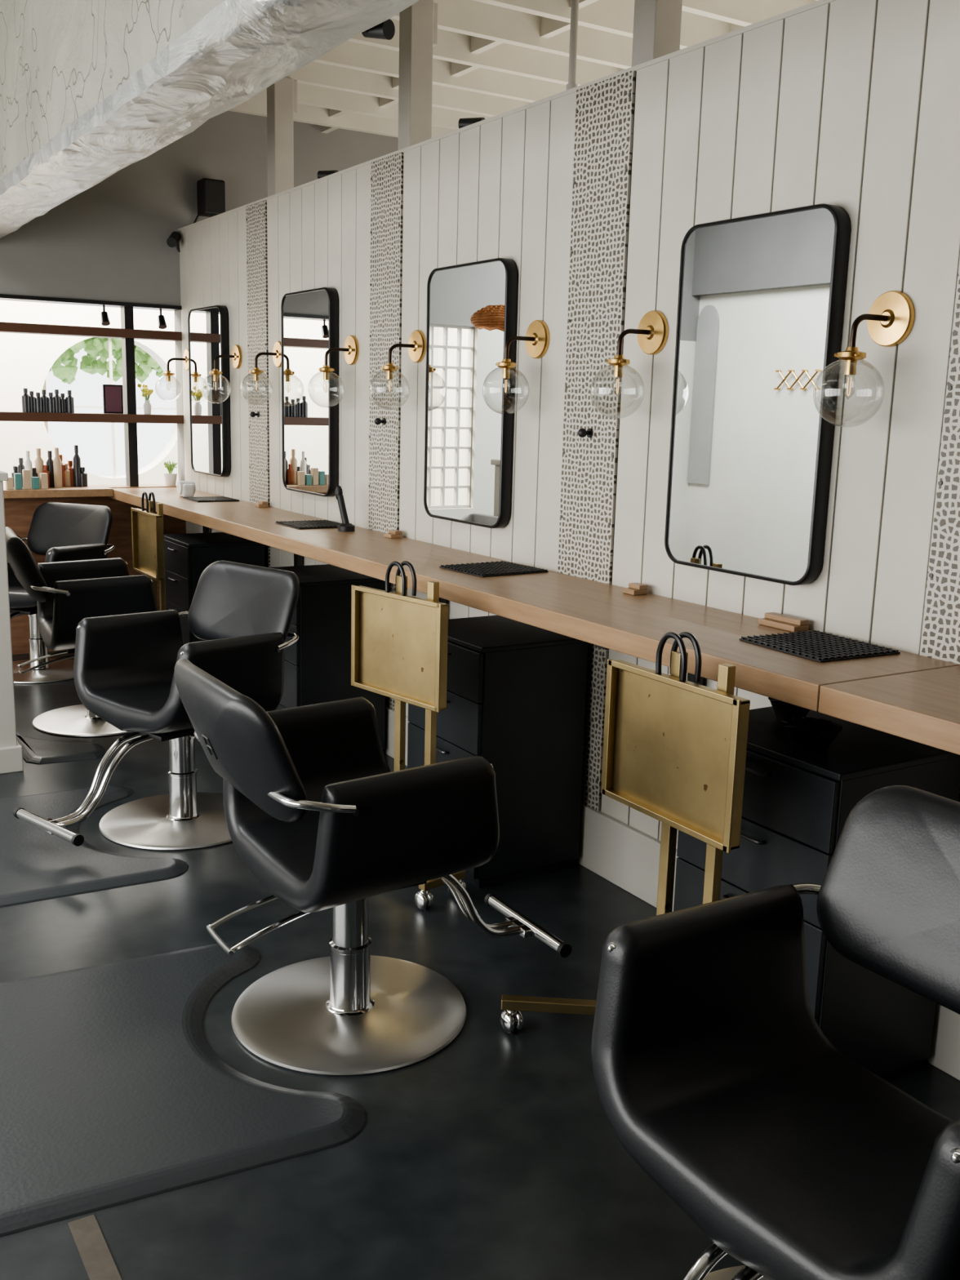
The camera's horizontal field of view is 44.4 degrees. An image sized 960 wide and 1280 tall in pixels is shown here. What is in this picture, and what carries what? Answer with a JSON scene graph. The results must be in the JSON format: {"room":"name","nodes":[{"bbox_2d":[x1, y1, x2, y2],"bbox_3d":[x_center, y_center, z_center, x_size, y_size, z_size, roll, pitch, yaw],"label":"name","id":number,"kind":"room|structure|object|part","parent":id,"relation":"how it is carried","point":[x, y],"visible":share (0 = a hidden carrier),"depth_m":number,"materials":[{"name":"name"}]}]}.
{"room":"salon","nodes":[
{"label":"salon","id":0,"kind":"room"},
{"bbox_2d":[0,300,177,486],"bbox_3d":[-3.123,-1.708,8.597,5.500,2.700,0.200,-5,13,-31],"label":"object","id":1,"kind":"structure","parent":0,"point":[26,360],"depth_m":8.44,"materials":[{"name":"beige paint"}]},
{"bbox_2d":[0,111,398,654],"bbox_3d":[-1.969,-1.534,6.731,7.500,3.150,0.120,-5,13,-31],"label":"wall","id":2,"kind":"structure","parent":0,"point":[107,242],"depth_m":6.59,"materials":[{"name":"grey paint"}]},
{"bbox_2d":[3,484,177,498],"bbox_3d":[-2.415,-0.832,6.589,1.520,0.045,0.300,-5,13,-31],"label":"window sill","id":3,"kind":"structure","parent":2,"relation":"attached to","point":[91,491],"depth_m":6.52,"materials":[{"name":"brown wood"}]},
{"bbox_2d":[4,469,48,489],"bbox_3d":[-2.478,-0.878,6.431,0.215,0.104,0.040,-5,13,-31],"label":"product boxes","id":4,"kind":"object","parent":3,"relation":"on","point":[27,480],"visible":0.98,"depth_m":6.42,"materials":[{"name":"beige"}]},
{"bbox_2d":[11,444,88,487],"bbox_3d":[-2.617,-0.957,6.479,0.886,0.232,0.135,-5,13,-31],"label":"bottles","id":5,"kind":"object","parent":3,"relation":"on","point":[60,474],"visible":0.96,"depth_m":6.58,"materials":[{"name":"grey"}]},
{"bbox_2d":[163,460,177,485],"bbox_3d":[-1.836,-0.988,6.960,0.085,0.146,0.093,-5,13,-31],"label":"potted plant","id":6,"kind":"object","parent":3,"relation":"on","point":[170,478],"visible":1,"depth_m":6.94,"materials":[{"name":"green plant"}]},
{"bbox_2d":[0,293,183,486],"bbox_3d":[-2.421,-1.271,6.502,1.550,1.200,0.160,-5,13,-31],"label":"window","id":7,"kind":"structure","parent":2,"relation":"in","point":[126,332],"depth_m":6.62,"materials":[{"name":"brown metal"}]},
{"bbox_2d":[21,388,74,413],"bbox_3d":[-2.394,-1.325,6.513,0.283,0.128,0.063,-7,14,-37],"label":"bottles","id":8,"kind":"object","parent":7,"relation":"on","point":[56,403],"visible":0.98,"depth_m":6.50,"materials":[{"name":"grey"}]},
{"bbox_2d":[102,384,123,413],"bbox_3d":[-2.085,-1.369,6.687,0.110,0.162,0.020,-5,13,-31],"label":"picture frame","id":9,"kind":"object","parent":7,"relation":"on","point":[113,394],"visible":1,"depth_m":6.68,"materials":[{"name":"black metal"}]},
{"bbox_2d":[137,383,153,414],"bbox_3d":[-1.929,-1.391,6.792,0.079,0.173,0.109,0,11,-6],"label":"flower vase","id":10,"kind":"object","parent":7,"relation":"on","point":[147,406],"visible":1,"depth_m":6.78,"materials":[{"name":"white ceramic"}]},
{"bbox_2d":[166,214,199,252],"bbox_3d":[-1.682,-2.319,6.620,0.113,0.258,0.250,8,13,29],"label":"security camera","id":11,"kind":"object","parent":2,"relation":"attached to","point":[174,238],"visible":0.79,"depth_m":6.54,"materials":[{"name":"black plastic"}]},
{"bbox_2d":[196,177,225,217],"bbox_3d":[-1.522,-2.495,6.646,0.130,0.190,0.143,-5,13,-31],"label":"wall speaker","id":12,"kind":"object","parent":2,"relation":"attached to","point":[211,193],"visible":0.83,"depth_m":6.59,"materials":[{"name":"black plastic"}]},
{"bbox_2d":[0,0,419,238],"bbox_3d":[-0.206,-1.589,2.140,0.275,0.763,9.350,-5,13,-31],"label":"ceiling beam","id":13,"kind":"structure","parent":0,"point":[90,90],"depth_m":3.26,"materials":[{"name":"white concrete"}]},
{"bbox_2d":[0,650,959,1279],"bbox_3d":[-0.144,0.700,4.086,7.900,0.100,12.100,-5,13,-31],"label":"floor","id":14,"kind":"structure","parent":0,"point":[494,1154],"depth_m":2.45,"materials":[{"name":"concrete"}]},
{"bbox_2d":[0,470,23,773],"bbox_3d":[-2.158,-0.117,4.719,0.400,1.150,0.880,-5,13,-31],"label":"half-wall column","id":15,"kind":"structure","parent":14,"relation":"on","point":[11,750],"depth_m":4.49,"materials":[{"name":"grey paint"}]},
{"bbox_2d":[7,502,115,684],"bbox_3d":[-2.346,-0.242,6.055,0.674,0.862,0.883,6,12,23],"label":"salon chair","id":16,"kind":"object","parent":14,"relation":"on","point":[59,531],"visible":0.5,"depth_m":6.22,"materials":[{"name":"black leather"}]},
{"bbox_3d":[-2.193,-0.590,6.330,0.540,0.281,0.149,6,12,23],"label":"backrest","id":17,"kind":"part","parent":16,"relation":"part of","materials":[{"name":"black leather"}]},
{"bbox_2d":[16,731,106,764],"bbox_3d":[-1.796,0.422,4.956,0.325,0.018,0.620,-5,13,-31],"label":"anti-fatigue mat","id":18,"kind":"object","parent":14,"relation":"on","point":[36,751],"visible":0.8,"depth_m":4.79,"materials":[{"name":"grey rubber"}]},
{"bbox_2d":[5,526,158,737],"bbox_3d":[-1.639,-0.066,5.265,0.883,0.862,0.674,-4,13,-26],"label":"salon chair","id":19,"kind":"object","parent":14,"relation":"on","point":[68,593],"visible":0.58,"depth_m":4.97,"materials":[{"name":"black leather"}]},
{"bbox_3d":[-1.960,-0.327,5.045,0.149,0.281,0.540,-4,13,-26],"label":"backrest","id":20,"kind":"part","parent":19,"relation":"part of","materials":[{"name":"black leather"}]},
{"bbox_2d":[0,785,188,906],"bbox_3d":[-1.659,0.670,3.735,1.258,0.018,0.960,-5,13,-28],"label":"anti-fatigue mat","id":21,"kind":"object","parent":14,"relation":"on","point":[36,864],"visible":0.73,"depth_m":3.66,"materials":[{"name":"grey rubber"}]},
{"bbox_2d":[67,1214,121,1279],"bbox_3d":[0.320,1.384,0.459,0.045,0.002,3.930,-5,13,-31],"label":"trim","id":22,"kind":"structure","parent":14,"relation":"on","point":[96,1257],"depth_m":2.02,"materials":[{"name":"beige wood"}]},
{"bbox_2d":[130,491,165,610],"bbox_3d":[-1.560,-0.218,5.698,0.178,0.995,0.408,-5,13,-31],"label":"tray stand","id":23,"kind":"object","parent":14,"relation":"on","point":[147,526],"visible":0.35,"depth_m":5.60,"materials":[{"name":"gold metal"}]},
{"bbox_3d":[-1.591,-0.462,5.626,0.034,0.308,0.408,-5,13,-31],"label":"tray panel","id":24,"kind":"part","parent":23,"relation":"part of","materials":[{"name":"gold metal"}]},
{"bbox_2d":[13,560,299,850],"bbox_3d":[-1.069,0.215,3.933,0.674,0.862,0.883,11,15,39],"label":"salon chair","id":25,"kind":"object","parent":14,"relation":"on","point":[124,664],"visible":0.87,"depth_m":3.99,"materials":[{"name":"black leather"}]},
{"bbox_3d":[-0.824,-0.119,4.152,0.540,0.281,0.149,11,15,39],"label":"backrest","id":26,"kind":"part","parent":25,"relation":"part of","materials":[{"name":"black leather"}]},
{"bbox_2d":[0,942,366,1236],"bbox_3d":[-0.967,0.934,2.505,1.235,0.018,0.960,-4,13,-26],"label":"anti-fatigue mat","id":27,"kind":"object","parent":14,"relation":"on","point":[113,1090],"visible":0.95,"depth_m":2.43,"materials":[{"name":"grey rubber"}]},
{"bbox_2d":[164,532,264,644],"bbox_3d":[-1.367,-0.146,5.986,0.414,0.750,0.456,-5,13,-31],"label":"base cabinet","id":28,"kind":"object","parent":14,"relation":"on","point":[186,556],"visible":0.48,"depth_m":5.77,"materials":[{"name":"grey wood"}]},
{"bbox_2d":[269,564,385,749],"bbox_3d":[-0.672,0.093,4.883,0.414,0.750,0.446,-5,13,-31],"label":"base cabinet","id":29,"kind":"object","parent":14,"relation":"on","point":[317,665],"visible":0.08,"depth_m":4.65,"materials":[{"name":"grey wood"}]},
{"bbox_2d":[173,658,571,1075],"bbox_3d":[-0.232,0.466,2.790,0.883,0.862,0.674,-5,13,-31],"label":"salon chair","id":30,"kind":"object","parent":14,"relation":"on","point":[315,808],"visible":1,"depth_m":2.63,"materials":[{"name":"black leather"}]},
{"bbox_3d":[-0.537,0.210,2.543,0.149,0.281,0.540,-5,13,-31],"label":"backrest","id":31,"kind":"part","parent":30,"relation":"part of","materials":[{"name":"black leather"}]},
{"bbox_2d":[351,560,466,910],"bbox_3d":[-0.212,0.260,3.482,0.178,0.995,0.408,-9,15,-42],"label":"tray stand","id":32,"kind":"object","parent":14,"relation":"on","point":[399,641],"visible":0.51,"depth_m":3.40,"materials":[{"name":"gold metal"}]},
{"bbox_3d":[-0.237,0.018,3.403,0.034,0.308,0.408,-9,15,-42],"label":"tray panel","id":33,"kind":"part","parent":32,"relation":"part of","materials":[{"name":"gold metal"}]},
{"bbox_2d":[398,0,438,150],"bbox_3d":[-0.271,-1.003,4.803,0.135,2.950,0.120,-5,13,-31],"label":"post","id":34,"kind":"object","parent":14,"relation":"on","point":[418,23],"visible":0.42,"depth_m":4.52,"materials":[{"name":"paint"}]},
{"bbox_2d":[407,615,587,888],"bbox_3d":[0.036,0.336,3.760,0.414,0.750,0.446,-5,13,-31],"label":"base cabinet","id":35,"kind":"object","parent":14,"relation":"on","point":[516,691],"visible":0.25,"depth_m":3.58,"materials":[{"name":"grey wood"}]},
{"bbox_2d":[499,631,750,1033],"bbox_3d":[0.377,0.477,2.471,0.342,0.995,0.699,-5,13,-31],"label":"tray stand","id":36,"kind":"object","parent":14,"relation":"on","point":[675,747],"visible":0.56,"depth_m":2.43,"materials":[{"name":"gold metal"}]},
{"bbox_3d":[0.395,0.227,2.437,0.034,0.308,0.408,-5,13,-31],"label":"tray panel","id":37,"kind":"part","parent":36,"relation":"part of","materials":[{"name":"gold metal"}]},
{"bbox_2d":[631,0,682,66],"bbox_3d":[0.492,-0.741,3.592,0.135,2.950,0.120,-5,13,-31],"label":"post","id":38,"kind":"object","parent":14,"relation":"on","point":[656,33],"depth_m":3.35,"materials":[{"name":"paint"}]},
{"bbox_2d":[591,785,959,1279],"bbox_3d":[0.445,0.724,1.617,0.883,0.850,0.674,-6,14,-33],"label":"salon chair","id":39,"kind":"object","parent":14,"relation":"on","point":[714,1068],"visible":1,"depth_m":1.75,"materials":[{"name":"black leather"}]},
{"bbox_3d":[0.758,0.412,1.762,0.149,0.281,0.540,-6,14,-33],"label":"backrest","id":40,"kind":"part","parent":39,"relation":"part of","materials":[{"name":"black leather"}]},
{"bbox_2d":[673,706,959,1082],"bbox_3d":[0.730,0.574,2.657,0.414,0.750,0.456,-5,13,-31],"label":"base cabinet","id":41,"kind":"object","parent":14,"relation":"on","point":[797,804],"visible":0.4,"depth_m":2.47,"materials":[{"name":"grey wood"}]},
{"bbox_2d":[768,697,809,721],"bbox_3d":[0.712,0.157,2.694,0.106,0.052,0.105,-5,13,-31],"label":"bowl","id":42,"kind":"object","parent":41,"relation":"on","point":[783,710],"visible":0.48,"depth_m":2.66,"materials":[{"name":"black plastic"}]},
{"bbox_2d":[227,0,818,137],"bbox_3d":[0.518,-2.139,2.554,7.500,0.200,9.122,-5,13,-31],"label":"ceiling","id":43,"kind":"structure","parent":0,"point":[491,58],"depth_m":5.39,"materials":[{"name":"white paint"}]},
{"bbox_2d":[361,18,395,39],"bbox_3d":[-0.227,-1.317,2.536,0.073,0.046,0.054,8,13,31],"label":"spotlight","id":44,"kind":"object","parent":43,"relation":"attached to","point":[386,29],"visible":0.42,"depth_m":2.53,"materials":[{"name":"black plastic"}]},
{"bbox_2d":[177,0,959,848],"bbox_3d":[0.396,-0.449,3.595,0.104,2.372,7.970,-5,13,-31],"label":"wall","id":45,"kind":"structure","parent":0,"point":[853,106],"depth_m":3.19,"materials":[{"name":"white wood"}]},
{"bbox_2d":[155,348,188,400],"bbox_3d":[-1.741,-1.499,6.654,0.195,0.298,0.150,-5,13,-31],"label":"wall sconce","id":46,"kind":"object","parent":45,"relation":"attached to","point":[185,358],"visible":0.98,"depth_m":6.65,"materials":[{"name":"gold metal"}]},
{"bbox_2d":[162,370,174,381],"bbox_3d":[-1.757,-1.491,6.645,0.069,0.059,0.067,-5,13,-31],"label":"socket","id":47,"kind":"object","parent":46,"relation":"attached to","point":[167,373],"depth_m":6.63,"materials":[{"name":"gold metal"}]},
{"bbox_3d":[-1.718,-1.557,6.655,0.109,0.077,0.013,-5,13,-31],"label":"arm","id":48,"kind":"part","parent":46,"relation":"part of","materials":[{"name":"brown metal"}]},
{"bbox_2d":[187,305,230,476],"bbox_3d":[-1.472,-1.343,6.376,0.040,0.885,0.535,-5,13,-31],"label":"wall mirror","id":49,"kind":"object","parent":45,"relation":"attached to","point":[207,326],"visible":1,"depth_m":6.32,"materials":[{"name":"black mirror"}]},
{"bbox_2d":[200,344,241,403],"bbox_3d":[-1.326,-1.357,5.996,0.195,0.298,0.150,-5,13,-31],"label":"wall sconce","id":50,"kind":"object","parent":45,"relation":"attached to","point":[236,356],"visible":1,"depth_m":5.99,"materials":[{"name":"gold metal"}]},
{"bbox_2d":[208,368,222,381],"bbox_3d":[-1.343,-1.349,5.987,0.069,0.059,0.067,-5,13,-31],"label":"socket","id":51,"kind":"object","parent":50,"relation":"attached to","point":[215,372],"depth_m":5.97,"materials":[{"name":"gold metal"}]},
{"bbox_3d":[-1.304,-1.415,5.998,0.109,0.077,0.013,-5,13,-31],"label":"arm","id":52,"kind":"part","parent":50,"relation":"part of","materials":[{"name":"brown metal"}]},
{"bbox_2d":[249,411,259,417],"bbox_3d":[-1.118,-1.118,5.830,0.043,0.028,0.028,-5,13,-31],"label":"wall hook","id":53,"kind":"object","parent":45,"relation":"attached to","point":[252,414],"visible":1,"depth_m":5.82,"materials":[{"name":"black metal"}]},
{"bbox_2d":[240,341,281,404],"bbox_3d":[-1.030,-1.255,5.526,0.195,0.298,0.150,-5,13,-31],"label":"wall sconce","id":54,"kind":"object","parent":45,"relation":"attached to","point":[277,351],"visible":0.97,"depth_m":5.52,"materials":[{"name":"gold metal"}]},
{"bbox_2d":[249,367,263,380],"bbox_3d":[-1.046,-1.247,5.517,0.069,0.059,0.067,-5,13,-31],"label":"socket","id":55,"kind":"object","parent":54,"relation":"attached to","point":[255,371],"depth_m":5.50,"materials":[{"name":"gold metal"}]},
{"bbox_3d":[-1.007,-1.313,5.528,0.109,0.077,0.013,-5,13,-31],"label":"arm","id":56,"kind":"part","parent":54,"relation":"part of","materials":[{"name":"brown metal"}]},
{"bbox_2d":[266,77,297,196],"bbox_3d":[-0.989,-1.249,5.944,0.135,2.950,0.120,-5,13,-31],"label":"post","id":57,"kind":"object","parent":45,"relation":"on","point":[282,95],"depth_m":5.67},
{"bbox_2d":[280,287,337,496],"bbox_3d":[-0.766,-1.101,5.257,0.040,0.885,0.535,-5,13,-31],"label":"wall mirror","id":58,"kind":"object","parent":45,"relation":"attached to","point":[308,317],"visible":0.99,"depth_m":5.20,"materials":[{"name":"black metal"}]},
{"bbox_2d":[317,170,337,178],"bbox_3d":[-0.657,-2.007,5.093,0.090,0.050,0.048,6,12,23],"label":"uplight","id":59,"kind":"object","parent":45,"relation":"on","point":[321,174],"visible":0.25,"depth_m":5.08,"materials":[{"name":"black plastic"}]},
{"bbox_2d":[307,335,359,407],"bbox_3d":[-0.616,-1.113,4.869,0.195,0.298,0.150,-5,13,-31],"label":"wall sconce","id":60,"kind":"object","parent":45,"relation":"attached to","point":[351,348],"visible":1,"depth_m":4.86,"materials":[{"name":"gold metal"}]},
{"bbox_2d":[318,364,334,380],"bbox_3d":[-0.632,-1.105,4.860,0.069,0.059,0.067,-5,13,-31],"label":"socket","id":61,"kind":"object","parent":60,"relation":"attached to","point":[326,369],"depth_m":4.84,"materials":[{"name":"gold metal"}]},
{"bbox_3d":[-0.593,-1.171,4.870,0.109,0.077,0.013,-5,13,-31],"label":"arm","id":62,"kind":"part","parent":60,"relation":"part of","materials":[{"name":"brown metal"}]},
{"bbox_2d":[374,417,386,425],"bbox_3d":[-0.400,-0.871,4.690,0.043,0.028,0.028,-5,13,-31],"label":"wall hook","id":63,"kind":"object","parent":45,"relation":"attached to","point":[377,421],"visible":1,"depth_m":4.68,"materials":[{"name":"black metal"}]},
{"bbox_2d":[369,329,426,409],"bbox_3d":[-0.317,-1.010,4.394,0.195,0.298,0.150,-5,13,-31],"label":"wall sconce","id":64,"kind":"object","parent":45,"relation":"attached to","point":[416,345],"visible":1,"depth_m":4.39,"materials":[{"name":"gold metal"}]},
{"bbox_3d":[-0.338,-0.936,4.397,0.150,0.150,0.150,-5,13,-31],"label":"globe","id":65,"kind":"part","parent":64,"relation":"part of","materials":[{"name":"clear glass"}]},
{"bbox_2d":[381,363,399,379],"bbox_3d":[-0.333,-1.002,4.386,0.069,0.059,0.067,-5,13,-31],"label":"socket","id":66,"kind":"object","parent":64,"relation":"attached to","point":[389,367],"depth_m":4.37,"materials":[{"name":"gold metal"}]},
{"bbox_3d":[-0.294,-1.068,4.396,0.109,0.077,0.013,-5,13,-31],"label":"arm","id":67,"kind":"part","parent":64,"relation":"part of","materials":[{"name":"brown metal"}]},
{"bbox_2d":[423,257,517,528],"bbox_3d":[-0.045,-0.854,4.112,0.040,0.885,0.535,-5,13,-31],"label":"wall mirror","id":68,"kind":"object","parent":45,"relation":"attached to","point":[472,307],"visible":1,"depth_m":4.07,"materials":[{"name":"black metal"}]},
{"bbox_2d":[457,117,484,128],"bbox_3d":[-0.029,-1.791,4.094,0.090,0.050,0.048,6,12,21],"label":"uplight","id":69,"kind":"object","parent":45,"relation":"on","point":[463,122],"visible":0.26,"depth_m":4.08,"materials":[{"name":"black plastic"}]},
{"bbox_2d":[482,320,549,414],"bbox_3d":[0.103,-0.866,3.728,0.195,0.298,0.150,-5,13,-31],"label":"wall sconce","id":70,"kind":"object","parent":45,"relation":"attached to","point":[536,339],"visible":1,"depth_m":3.73,"materials":[{"name":"gold metal"}]},
{"bbox_3d":[0.082,-0.792,3.731,0.150,0.150,0.150,-5,13,-31],"label":"globe","id":71,"kind":"part","parent":70,"relation":"part of","materials":[{"name":"clear glass"}]},
{"bbox_2d":[495,359,516,377],"bbox_3d":[0.086,-0.858,3.720,0.069,0.059,0.067,-5,13,-31],"label":"socket","id":72,"kind":"object","parent":70,"relation":"attached to","point":[506,364],"depth_m":3.70,"materials":[{"name":"gold metal"}]},
{"bbox_3d":[0.125,-0.924,3.730,0.109,0.077,0.013,-5,13,-31],"label":"arm","id":73,"kind":"part","parent":70,"relation":"part of","materials":[{"name":"brown metal"}]},
{"bbox_2d":[109,487,959,755],"bbox_3d":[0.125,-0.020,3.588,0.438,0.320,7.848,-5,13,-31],"label":"countertop","id":74,"kind":"structure","parent":45,"relation":"attached to","point":[914,697],"depth_m":2.98,"materials":[{"name":"brown wood"}]},
{"bbox_2d":[176,480,195,497],"bbox_3d":[-1.562,-0.804,6.255,0.080,0.084,0.100,-5,13,-31],"label":"tape dispenser","id":75,"kind":"object","parent":74,"relation":"on","point":[184,488],"visible":0.99,"depth_m":6.22,"materials":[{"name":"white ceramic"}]},
{"bbox_2d":[182,496,239,502],"bbox_3d":[-1.397,-0.732,6.111,0.220,0.008,0.240,-5,13,-31],"label":"mat","id":76,"kind":"object","parent":74,"relation":"on","point":[205,499],"visible":1,"depth_m":6.07,"materials":[{"name":"black plastic"}]},
{"bbox_2d":[254,500,268,507],"bbox_3d":[-1.076,-0.669,5.786,0.050,0.028,0.060,-5,13,-31],"label":"card holder","id":77,"kind":"object","parent":74,"relation":"on","point":[261,504],"visible":1,"depth_m":5.77,"materials":[{"name":"brown wood"}]},
{"bbox_2d":[275,520,340,528],"bbox_3d":[-0.708,-0.492,4.999,0.240,0.008,0.260,-5,13,-31],"label":"mat","id":78,"kind":"object","parent":74,"relation":"on","point":[314,524],"visible":0.84,"depth_m":4.97,"materials":[{"name":"black plastic"}]},
{"bbox_2d":[334,485,355,531],"bbox_3d":[-0.553,-0.539,4.814,0.070,0.182,0.096,-5,13,-31],"label":"dock","id":79,"kind":"object","parent":74,"relation":"on","point":[345,526],"visible":1,"depth_m":4.81,"materials":[{"name":"black plastic"}]},
{"bbox_2d":[383,529,402,538],"bbox_3d":[-0.342,-0.417,4.621,0.050,0.028,0.060,-5,13,-31],"label":"card holder","id":80,"kind":"object","parent":74,"relation":"on","point":[392,534],"visible":1,"depth_m":4.60,"materials":[{"name":"brown wood"}]},
{"bbox_2d":[439,560,548,577],"bbox_3d":[0.044,-0.230,3.787,0.260,0.008,0.240,-7,14,-35],"label":"mat","id":81,"kind":"object","parent":74,"relation":"on","point":[496,568],"visible":1,"depth_m":3.76,"materials":[{"name":"black plastic"}]},
{"bbox_2d":[622,582,647,595],"bbox_3d":[0.445,-0.147,3.373,0.050,0.028,0.050,-5,13,-31],"label":"card holder","id":82,"kind":"object","parent":74,"relation":"on","point":[634,588],"visible":1,"depth_m":3.36,"materials":[{"name":"brown wood"}]},
{"bbox_2d":[758,612,808,632],"bbox_3d":[0.748,-0.044,2.901,0.050,0.028,0.120,-5,13,-31],"label":"card holder","id":83,"kind":"object","parent":74,"relation":"on","point":[781,621],"visible":0.98,"depth_m":2.88,"materials":[{"name":"brown wood"}]},
{"bbox_2d":[739,630,900,662],"bbox_3d":[0.769,0.011,2.674,0.240,0.008,0.260,-5,13,-28],"label":"mat","id":84,"kind":"object","parent":74,"relation":"on","point":[814,645],"visible":1,"depth_m":2.65,"materials":[{"name":"black plastic"}]},
{"bbox_2d":[565,0,578,90],"bbox_3d":[0.266,-0.810,3.909,0.036,2.950,0.036,-5,13,-31],"label":"conduit pipe","id":85,"kind":"object","parent":45,"relation":"attached to","point":[575,3],"visible":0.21,"depth_m":3.69,"materials":[{"name":"metal"}]},
{"bbox_2d":[577,428,592,437],"bbox_3d":[0.316,-0.626,3.554,0.043,0.028,0.028,-5,13,-31],"label":"wall hook","id":86,"kind":"object","parent":45,"relation":"attached to","point":[582,433],"visible":1,"depth_m":3.55,"materials":[{"name":"black metal"}]},
{"bbox_2d":[245,70,959,811],"bbox_3d":[0.338,-0.544,3.579,0.012,2.162,5.754,-5,13,-31],"label":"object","id":87,"kind":"structure","parent":45,"relation":"attached to","point":[604,109],"depth_m":3.57,"materials":[{"name":"grey tile"}]},
{"bbox_2d":[590,310,668,418],"bbox_3d":[0.402,-0.763,3.254,0.195,0.298,0.150,-5,13,-31],"label":"wall sconce","id":88,"kind":"object","parent":45,"relation":"attached to","point":[652,331],"visible":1,"depth_m":3.25,"materials":[{"name":"gold metal"}]},
{"bbox_3d":[0.380,-0.689,3.257,0.150,0.150,0.150,-5,13,-31],"label":"globe","id":89,"kind":"part","parent":88,"relation":"part of","materials":[{"name":"clear glass"}]},
{"bbox_2d":[605,355,630,377],"bbox_3d":[0.385,-0.755,3.245,0.069,0.059,0.067,-5,13,-31],"label":"socket","id":90,"kind":"object","parent":88,"relation":"attached to","point":[618,362],"depth_m":3.23,"materials":[{"name":"gold metal"}]},
{"bbox_3d":[0.424,-0.822,3.256,0.109,0.077,0.013,-5,13,-31],"label":"arm","id":91,"kind":"part","parent":88,"relation":"part of","materials":[{"name":"brown metal"}]},
{"bbox_2d":[383,706,959,1080],"bbox_3d":[0.327,0.620,3.782,0.030,0.200,7.970,-5,13,-31],"label":"baseboard","id":92,"kind":"structure","parent":45,"relation":"attached to","point":[626,856],"depth_m":3.56,"materials":[{"name":"grey paint"}]},
{"bbox_2d":[664,203,849,585],"bbox_3d":[0.676,-0.606,2.968,0.040,0.885,0.535,-5,13,-31],"label":"wall mirror","id":93,"kind":"object","parent":45,"relation":"attached to","point":[761,296],"visible":1,"depth_m":2.92,"materials":[{"name":"black metal"}]},
{"bbox_2d":[813,290,915,427],"bbox_3d":[0.829,-0.617,2.576,0.195,0.298,0.150,-5,13,-31],"label":"wall sconce","id":94,"kind":"object","parent":45,"relation":"attached to","point":[890,319],"visible":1,"depth_m":2.58,"materials":[{"name":"gold metal"}]},
{"bbox_3d":[0.808,-0.542,2.579,0.150,0.150,0.150,-5,13,-31],"label":"globe","id":95,"kind":"part","parent":94,"relation":"part of","materials":[{"name":"clear glass"}]},
{"bbox_2d":[834,346,866,374],"bbox_3d":[0.813,-0.609,2.567,0.069,0.059,0.067,-5,13,-31],"label":"socket","id":96,"kind":"object","parent":94,"relation":"attached to","point":[851,354],"depth_m":2.55,"materials":[{"name":"gold metal"}]},
{"bbox_3d":[0.852,-0.675,2.578,0.109,0.077,0.013,-5,13,-31],"label":"arm","id":97,"kind":"part","parent":94,"relation":"part of","materials":[{"name":"brown metal"}]},
{"bbox_3d":[-2.538,-1.507,7.669,5.700,2.700,2.030,-5,13,-31],"label":"wall","id":98,"kind":"structure","parent":0,"visible":0},
{"bbox_2d":[74,337,176,477],"bbox_3d":[-2.747,-1.736,8.786,1.040,1.040,0.030,-5,13,-31],"label":"window","id":99,"kind":"structure","parent":98,"relation":"in","point":[109,339],"depth_m":8.80,"materials":[{"name":"grey paint"}]},
{"label":"outside","id":100,"kind":"structure","parent":0,"visible":0},
{"bbox_2d":[42,337,164,463],"bbox_3d":[-4.353,-2.307,11.803,2.589,2.556,1.226,-5,13,-31],"label":"tree","id":101,"kind":"object","parent":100,"point":[95,347],"visible":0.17,"depth_m":11.79,"materials":[{"name":"green plant"}]}
]}

